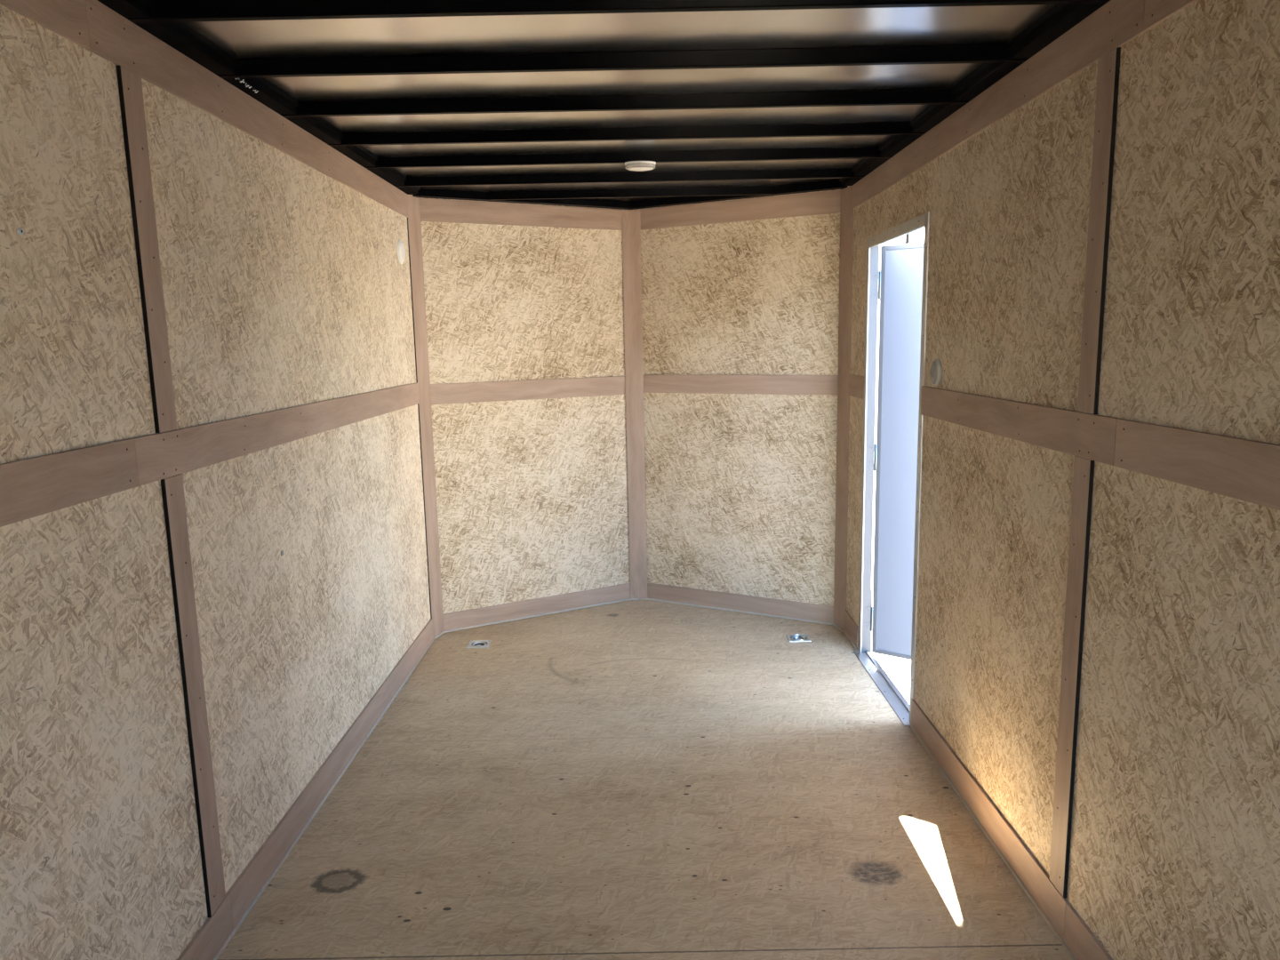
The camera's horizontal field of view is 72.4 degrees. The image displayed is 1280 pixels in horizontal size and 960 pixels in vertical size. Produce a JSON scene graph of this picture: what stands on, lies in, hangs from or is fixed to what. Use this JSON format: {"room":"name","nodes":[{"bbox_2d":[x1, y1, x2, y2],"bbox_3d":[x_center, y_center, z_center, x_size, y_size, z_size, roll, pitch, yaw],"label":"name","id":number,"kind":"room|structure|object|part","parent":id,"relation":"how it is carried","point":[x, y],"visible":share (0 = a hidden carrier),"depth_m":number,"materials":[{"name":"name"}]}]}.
{"room":"cargo trailer interior","nodes":[
{"label":"cargo trailer interior","id":0,"kind":"room"},
{"bbox_2d":[0,4,430,959],"bbox_3d":[-1.072,0.181,1.316,0.040,2.220,5.945,-1,9,0],"label":"wall","id":1,"kind":"structure","parent":0,"point":[285,284],"depth_m":1.97,"materials":[{"name":"beige wood"}]},
{"bbox_2d":[17,227,23,235],"bbox_3d":[-1.062,-0.426,1.502,0.003,0.013,0.013,-1,9,0],"label":"screw","id":2,"kind":"object","parent":1,"relation":"attached to","point":[20,231],"visible":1,"depth_m":1.50,"materials":[{"name":"metal"}]},
{"bbox_2d":[0,0,90,48],"bbox_3d":[-1.065,-0.605,-0.046,0.009,0.103,3.505,-1,9,0],"label":"trim","id":3,"kind":"structure","parent":1,"relation":"attached to","point":[68,19],"depth_m":1.60,"materials":[{"name":"brown wood"}]},
{"bbox_2d":[0,438,139,527],"bbox_3d":[-1.048,0.242,0.091,0.009,0.100,3.505,-1,9,0],"label":"trim","id":4,"kind":"structure","parent":1,"relation":"attached to","point":[32,487],"depth_m":1.59,"materials":[{"name":"brown wood"}]},
{"bbox_2d":[115,64,177,432],"bbox_3d":[-1.060,-0.481,1.887,0.008,0.755,0.078,-1,9,0],"label":"trim","id":5,"kind":"structure","parent":1,"relation":"attached to","point":[130,87],"depth_m":1.88,"materials":[{"name":"brown wood"}]},
{"bbox_2d":[160,473,225,917],"bbox_3d":[-1.040,0.516,2.047,0.008,1.062,0.078,-1,9,0],"label":"trim","id":6,"kind":"structure","parent":1,"relation":"attached to","point":[172,490],"depth_m":2.04,"materials":[{"name":"brown wood"}]},
{"bbox_2d":[84,0,408,217],"bbox_3d":[-1.069,-1.073,2.857,0.009,0.103,2.371,-1,9,0],"label":"trim","id":7,"kind":"structure","parent":1,"relation":"attached to","point":[113,37],"depth_m":2.20,"materials":[{"name":"brown wood"}]},
{"bbox_2d":[97,0,420,194],"bbox_3d":[-1.042,-0.866,1.130,0.060,0.037,5.910,-1,9,0],"label":"rail","id":8,"kind":"object","parent":1,"relation":"attached to","point":[179,36],"visible":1,"depth_m":2.29,"materials":[{"name":"black metal"}]},
{"bbox_2d":[134,382,419,486],"bbox_3d":[-1.053,-0.225,2.993,0.009,0.100,2.371,-1,9,0],"label":"trim","id":9,"kind":"structure","parent":1,"relation":"attached to","point":[159,456],"depth_m":2.36,"materials":[{"name":"brown wood"}]},
{"bbox_2d":[176,618,433,959],"bbox_3d":[-1.027,1.206,1.447,0.009,0.106,5.878,-1,9,0],"label":"baseboard","id":10,"kind":"structure","parent":1,"relation":"attached to","point":[255,875],"depth_m":2.59,"materials":[{"name":"brown wood"}]},
{"bbox_2d":[396,239,405,263],"bbox_3d":[-1.063,-1.018,3.906,0.016,0.108,0.104,-1,9,0],"label":"air vent","id":11,"kind":"object","parent":1,"relation":"in","point":[401,252],"visible":1,"depth_m":3.88,"materials":[{"name":"white plastic"}]},
{"bbox_2d":[407,194,444,637],"bbox_3d":[-1.038,-0.268,4.242,0.037,2.134,0.116,-1,9,0],"label":"trim","id":12,"kind":"structure","parent":1,"relation":"attached to","point":[413,221],"depth_m":4.23,"materials":[{"name":"brown wood"}]},
{"bbox_2d":[213,598,639,959],"bbox_3d":[-0.964,1.196,1.833,0.922,0.011,6.562,0,9,9],"label":"trim","id":13,"kind":"structure","parent":1,"relation":"attached to","point":[283,860],"depth_m":3.01,"materials":[{"name":"brown wood"}]},
{"bbox_2d":[408,194,630,614],"bbox_3d":[-0.562,-0.351,4.561,1.235,2.220,0.040,-6,10,-28],"label":"wall","id":14,"kind":"structure","parent":0,"point":[532,502],"depth_m":4.53,"materials":[{"name":"beige wood"}]},
{"bbox_2d":[419,198,622,230],"bbox_3d":[-0.569,-1.327,4.384,1.071,0.105,0.006,-6,10,-28],"label":"trim","id":15,"kind":"structure","parent":14,"relation":"attached to","point":[431,210],"depth_m":4.36,"materials":[{"name":"brown wood"}]},
{"bbox_2d":[412,187,631,209],"bbox_3d":[-0.546,-1.396,4.354,1.156,0.035,0.053,-6,10,-28],"label":"rail","id":16,"kind":"object","parent":14,"relation":"attached to","point":[425,193],"visible":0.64,"depth_m":4.33,"materials":[{"name":"black metal"}]},
{"bbox_2d":[430,376,625,404],"bbox_3d":[-0.552,-0.467,4.522,1.071,0.100,0.006,-6,10,-28],"label":"trim","id":17,"kind":"structure","parent":14,"relation":"attached to","point":[510,390],"depth_m":4.50,"materials":[{"name":"brown wood"}]},
{"bbox_2d":[443,583,630,631],"bbox_3d":[-0.530,0.678,4.707,1.071,0.092,0.006,-6,10,-28],"label":"baseboard","id":18,"kind":"structure","parent":14,"relation":"attached to","point":[489,614],"depth_m":4.68,"materials":[{"name":"brown wood"}]},
{"bbox_2d":[621,209,647,598],"bbox_3d":[-0.027,-0.376,4.805,0.098,2.130,0.036,-1,9,0],"label":"trim","id":19,"kind":"structure","parent":14,"relation":"attached to","point":[631,223],"depth_m":4.78,"materials":[{"name":"brown wood"}]},
{"bbox_2d":[184,4,1056,200],"bbox_3d":[-0.044,-0.967,1.426,2.060,0.028,6.523,-1,9,0],"label":"ceiling","id":20,"kind":"structure","parent":0,"point":[985,25],"depth_m":2.40,"materials":[{"name":"metal"}]},
{"bbox_2d":[126,0,1110,23],"bbox_3d":[-0.044,-1.000,1.841,2.058,0.037,0.052,-1,9,0],"label":"ceiling beam","id":21,"kind":"structure","parent":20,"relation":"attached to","point":[160,11],"depth_m":1.82,"materials":[{"name":"black metal"}]},
{"bbox_2d":[216,44,1028,78],"bbox_3d":[-0.044,-1.063,2.232,2.058,0.037,0.052,-1,9,0],"label":"ceiling beam","id":22,"kind":"structure","parent":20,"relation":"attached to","point":[992,53],"depth_m":2.21,"materials":[{"name":"black metal"}]},
{"bbox_2d":[280,88,970,117],"bbox_3d":[-0.045,-1.126,2.625,2.058,0.037,0.052,-1,9,0],"label":"ceiling beam","id":23,"kind":"structure","parent":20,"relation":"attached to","point":[944,96],"depth_m":2.60,"materials":[{"name":"black metal"}]},
{"bbox_2d":[327,121,926,146],"bbox_3d":[-0.046,-1.190,3.018,2.058,0.037,0.052,-1,9,0],"label":"ceiling beam","id":24,"kind":"structure","parent":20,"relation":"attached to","point":[902,128],"depth_m":2.99,"materials":[{"name":"black metal"}]},
{"bbox_2d":[364,147,892,168],"bbox_3d":[-0.046,-1.253,3.412,2.058,0.037,0.052,-1,9,0],"label":"ceiling beam","id":25,"kind":"structure","parent":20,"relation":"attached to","point":[846,153],"depth_m":3.39,"materials":[{"name":"black metal"}]},
{"bbox_2d":[624,160,655,171],"bbox_3d":[0.001,-1.218,3.403,0.120,0.030,0.072,-1,9,0],"label":"dome light","id":26,"kind":"object","parent":25,"relation":"attached to","point":[633,165],"visible":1,"depth_m":3.38,"materials":[{"name":"white plastic"}]},
{"bbox_2d":[394,168,864,186],"bbox_3d":[-0.047,-1.320,3.829,2.058,0.037,0.052,-1,9,0],"label":"ceiling beam","id":27,"kind":"structure","parent":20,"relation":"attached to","point":[804,173],"depth_m":3.80,"materials":[{"name":"black metal"}]},
{"bbox_2d":[489,185,770,199],"bbox_3d":[-0.048,-1.385,4.234,1.352,0.037,0.052,-1,9,0],"label":"ceiling beam","id":28,"kind":"structure","parent":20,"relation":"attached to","point":[762,189],"depth_m":4.21,"materials":[{"name":"black metal"}]},
{"bbox_2d":[217,600,1071,959],"bbox_3d":[-0.001,1.206,1.776,2.060,0.030,6.523,-1,9,0],"label":"floor","id":29,"kind":"structure","parent":0,"point":[629,780],"depth_m":2.70,"materials":[{"name":"beige wood"}]},
{"bbox_2d":[466,640,491,647],"bbox_3d":[-0.785,0.810,4.278,0.106,0.025,0.106,-1,9,0],"label":"ring","id":30,"kind":"object","parent":29,"relation":"attached to","point":[473,644],"visible":0.94,"depth_m":4.29,"materials":[{"name":"metal"}]},
{"bbox_2d":[785,633,811,641],"bbox_3d":[0.774,0.777,4.275,0.106,0.032,0.106,-1,9,0],"label":"ring","id":31,"kind":"object","parent":29,"relation":"attached to","point":[792,637],"visible":0.91,"depth_m":4.29,"materials":[{"name":"metal"}]},
{"bbox_2d":[635,185,850,606],"bbox_3d":[0.508,-0.372,4.559,1.235,2.220,0.040,4,10,28],"label":"wall","id":32,"kind":"structure","parent":0,"point":[740,488],"depth_m":4.53,"materials":[{"name":"beige wood"}]},
{"bbox_2d":[631,179,847,209],"bbox_3d":[0.450,-1.415,4.352,1.156,0.035,0.053,4,10,28],"label":"rail","id":33,"kind":"object","parent":32,"relation":"attached to","point":[829,185],"visible":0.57,"depth_m":4.32,"materials":[{"name":"black metal"}]},
{"bbox_2d":[640,189,840,230],"bbox_3d":[0.476,-1.347,4.382,1.071,0.105,0.006,4,10,28],"label":"trim","id":34,"kind":"structure","parent":32,"relation":"attached to","point":[822,202],"depth_m":4.36,"materials":[{"name":"brown wood"}]},
{"bbox_2d":[647,583,833,623],"bbox_3d":[0.515,0.658,4.705,1.071,0.092,0.006,4,10,28],"label":"baseboard","id":35,"kind":"structure","parent":32,"relation":"attached to","point":[771,606],"depth_m":4.68,"materials":[{"name":"brown wood"}]},
{"bbox_2d":[643,374,838,395],"bbox_3d":[0.493,-0.494,4.520,1.071,0.098,0.006,4,10,28],"label":"trim","id":36,"kind":"structure","parent":32,"relation":"attached to","point":[652,383],"depth_m":4.50,"materials":[{"name":"brown wood"}]},
{"bbox_2d":[833,185,853,630],"bbox_3d":[0.998,-0.308,4.246,0.030,2.134,0.115,-4,10,-19],"label":"trim","id":37,"kind":"structure","parent":32,"relation":"attached to","point":[846,216],"depth_m":4.23,"materials":[{"name":"brown wood"}]},
{"bbox_2d":[846,0,1279,959],"bbox_3d":[1.028,0.140,1.313,0.040,2.220,5.945,-1,9,0],"label":"wall","id":38,"kind":"structure","parent":0,"point":[1174,853],"depth_m":1.81,"materials":[{"name":"beige wood"}]},
{"bbox_2d":[844,610,858,649],"bbox_3d":[1.019,0.720,4.215,0.009,0.106,0.266,-1,9,0],"label":"baseboard","id":39,"kind":"structure","parent":38,"relation":"attached to","point":[851,628],"depth_m":4.19,"materials":[{"name":"brown wood"}]},
{"bbox_2d":[848,374,863,399],"bbox_3d":[0.997,-0.432,4.029,0.008,0.100,0.266,-1,9,0],"label":"trim","id":40,"kind":"structure","parent":38,"relation":"attached to","point":[856,382],"depth_m":4.01,"materials":[{"name":"brown wood"}]},
{"bbox_2d":[639,598,1076,959],"bbox_3d":[0.960,1.159,1.829,0.916,0.011,6.562,-3,9,-9],"label":"trim","id":41,"kind":"structure","parent":38,"relation":"attached to","point":[991,841],"depth_m":2.73,"materials":[{"name":"brown wood"}]},
{"bbox_2d":[853,211,929,726],"bbox_3d":[1.343,-0.067,3.542,0.731,1.868,0.822,-1,9,0],"label":"door","id":42,"kind":"structure","parent":38,"relation":"in","point":[896,275],"depth_m":3.84,"materials":[{"name":"metal"}]},
{"bbox_3d":[1.046,0.639,4.033,0.033,0.116,0.004,-1,9,0],"label":"hinge plate","id":43,"kind":"part","parent":42,"relation":"part of","materials":[{"name":"silver metal"}]},
{"bbox_3d":[1.031,-0.101,3.914,0.033,0.116,0.004,-1,9,0],"label":"hinge plate","id":44,"kind":"part","parent":42,"relation":"part of","materials":[{"name":"silver metal"}]},
{"bbox_3d":[1.017,-0.844,3.794,0.033,0.116,0.004,-1,9,0],"label":"hinge plate","id":45,"kind":"part","parent":42,"relation":"part of","materials":[{"name":"silver metal"}]},
{"bbox_3d":[1.383,-0.076,3.702,0.739,1.795,0.034,5,11,35],"label":"panel","id":46,"kind":"part","parent":42,"relation":"part of","materials":[{"name":"white metal"}]},
{"bbox_2d":[930,359,942,385],"bbox_3d":[0.990,-0.362,2.938,0.021,0.088,0.080,-1,9,0],"label":"light switch","id":47,"kind":"object","parent":38,"relation":"attached to","point":[936,370],"visible":1,"depth_m":2.92,"materials":[{"name":"grey plastic"}]},
{"bbox_3d":[0.990,-0.362,2.938,0.013,0.071,0.065,-1,9,0],"label":"plate","id":48,"kind":"part","parent":47,"relation":"part of","materials":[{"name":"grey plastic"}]},
{"bbox_2d":[840,3,1104,185],"bbox_3d":[0.957,-0.906,1.127,0.060,0.034,5.910,-1,9,0],"label":"rail","id":49,"kind":"object","parent":38,"relation":"attached to","point":[1060,19],"visible":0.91,"depth_m":2.38,"materials":[{"name":"black metal"}]},
{"bbox_2d":[852,0,1145,208],"bbox_3d":[0.981,-1.113,2.862,0.009,0.103,2.354,-1,9,0],"label":"trim","id":50,"kind":"structure","parent":38,"relation":"attached to","point":[1116,23],"depth_m":2.24,"materials":[{"name":"brown wood"}]},
{"bbox_2d":[910,698,1112,959],"bbox_3d":[1.024,1.252,0.911,0.009,0.106,4.798,-1,9,0],"label":"baseboard","id":51,"kind":"structure","parent":38,"relation":"attached to","point":[1033,876],"depth_m":2.38,"materials":[{"name":"brown wood"}]},
{"bbox_2d":[920,385,1118,465],"bbox_3d":[0.999,-0.180,2.465,0.009,0.100,1.274,-1,9,0],"label":"trim","id":52,"kind":"structure","parent":38,"relation":"attached to","point":[1083,435],"depth_m":2.23,"materials":[{"name":"brown wood"}]},
{"bbox_2d":[1048,456,1094,898],"bbox_3d":[1.011,0.475,2.056,0.008,1.062,0.076,-1,9,0],"label":"trim","id":53,"kind":"structure","parent":38,"relation":"attached to","point":[1084,468],"depth_m":2.04,"materials":[{"name":"brown wood"}]},
{"bbox_2d":[1077,47,1120,414],"bbox_3d":[0.992,-0.522,1.895,0.008,0.755,0.076,-1,9,0],"label":"trim","id":54,"kind":"structure","parent":38,"relation":"attached to","point":[1108,65],"depth_m":1.89,"materials":[{"name":"brown wood"}]},
{"bbox_2d":[1143,0,1197,31],"bbox_3d":[0.986,-0.646,-0.041,0.009,0.103,3.522,-1,9,0],"label":"trim","id":55,"kind":"structure","parent":38,"relation":"attached to","point":[1156,12],"depth_m":1.65,"materials":[{"name":"brown wood"}]},
{"bbox_2d":[1113,418,1279,510],"bbox_3d":[1.003,0.201,0.096,0.009,0.100,3.522,-1,9,0],"label":"trim","id":56,"kind":"structure","parent":38,"relation":"attached to","point":[1239,468],"depth_m":1.55,"materials":[{"name":"brown wood"}]},
{"label":"outside","id":57,"kind":"structure","parent":0,"visible":0},
{"bbox_2d":[871,590,911,703],"bbox_3d":[0.011,1.932,0.311,300.000,0.001,300.000,-1,9,0],"label":"ground","id":58,"kind":"structure","parent":57,"point":[898,669],"depth_m":5.17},
{"bbox_2d":[904,233,909,243],"bbox_3d":[6.219,-5.969,20.320,2.200,9.000,0.120,-1,9,0],"label":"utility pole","id":59,"kind":"object","parent":58,"relation":"on","point":[908,235],"visible":0.02,"depth_m":20.34,"materials":[{"name":"white metal"}]}
]}

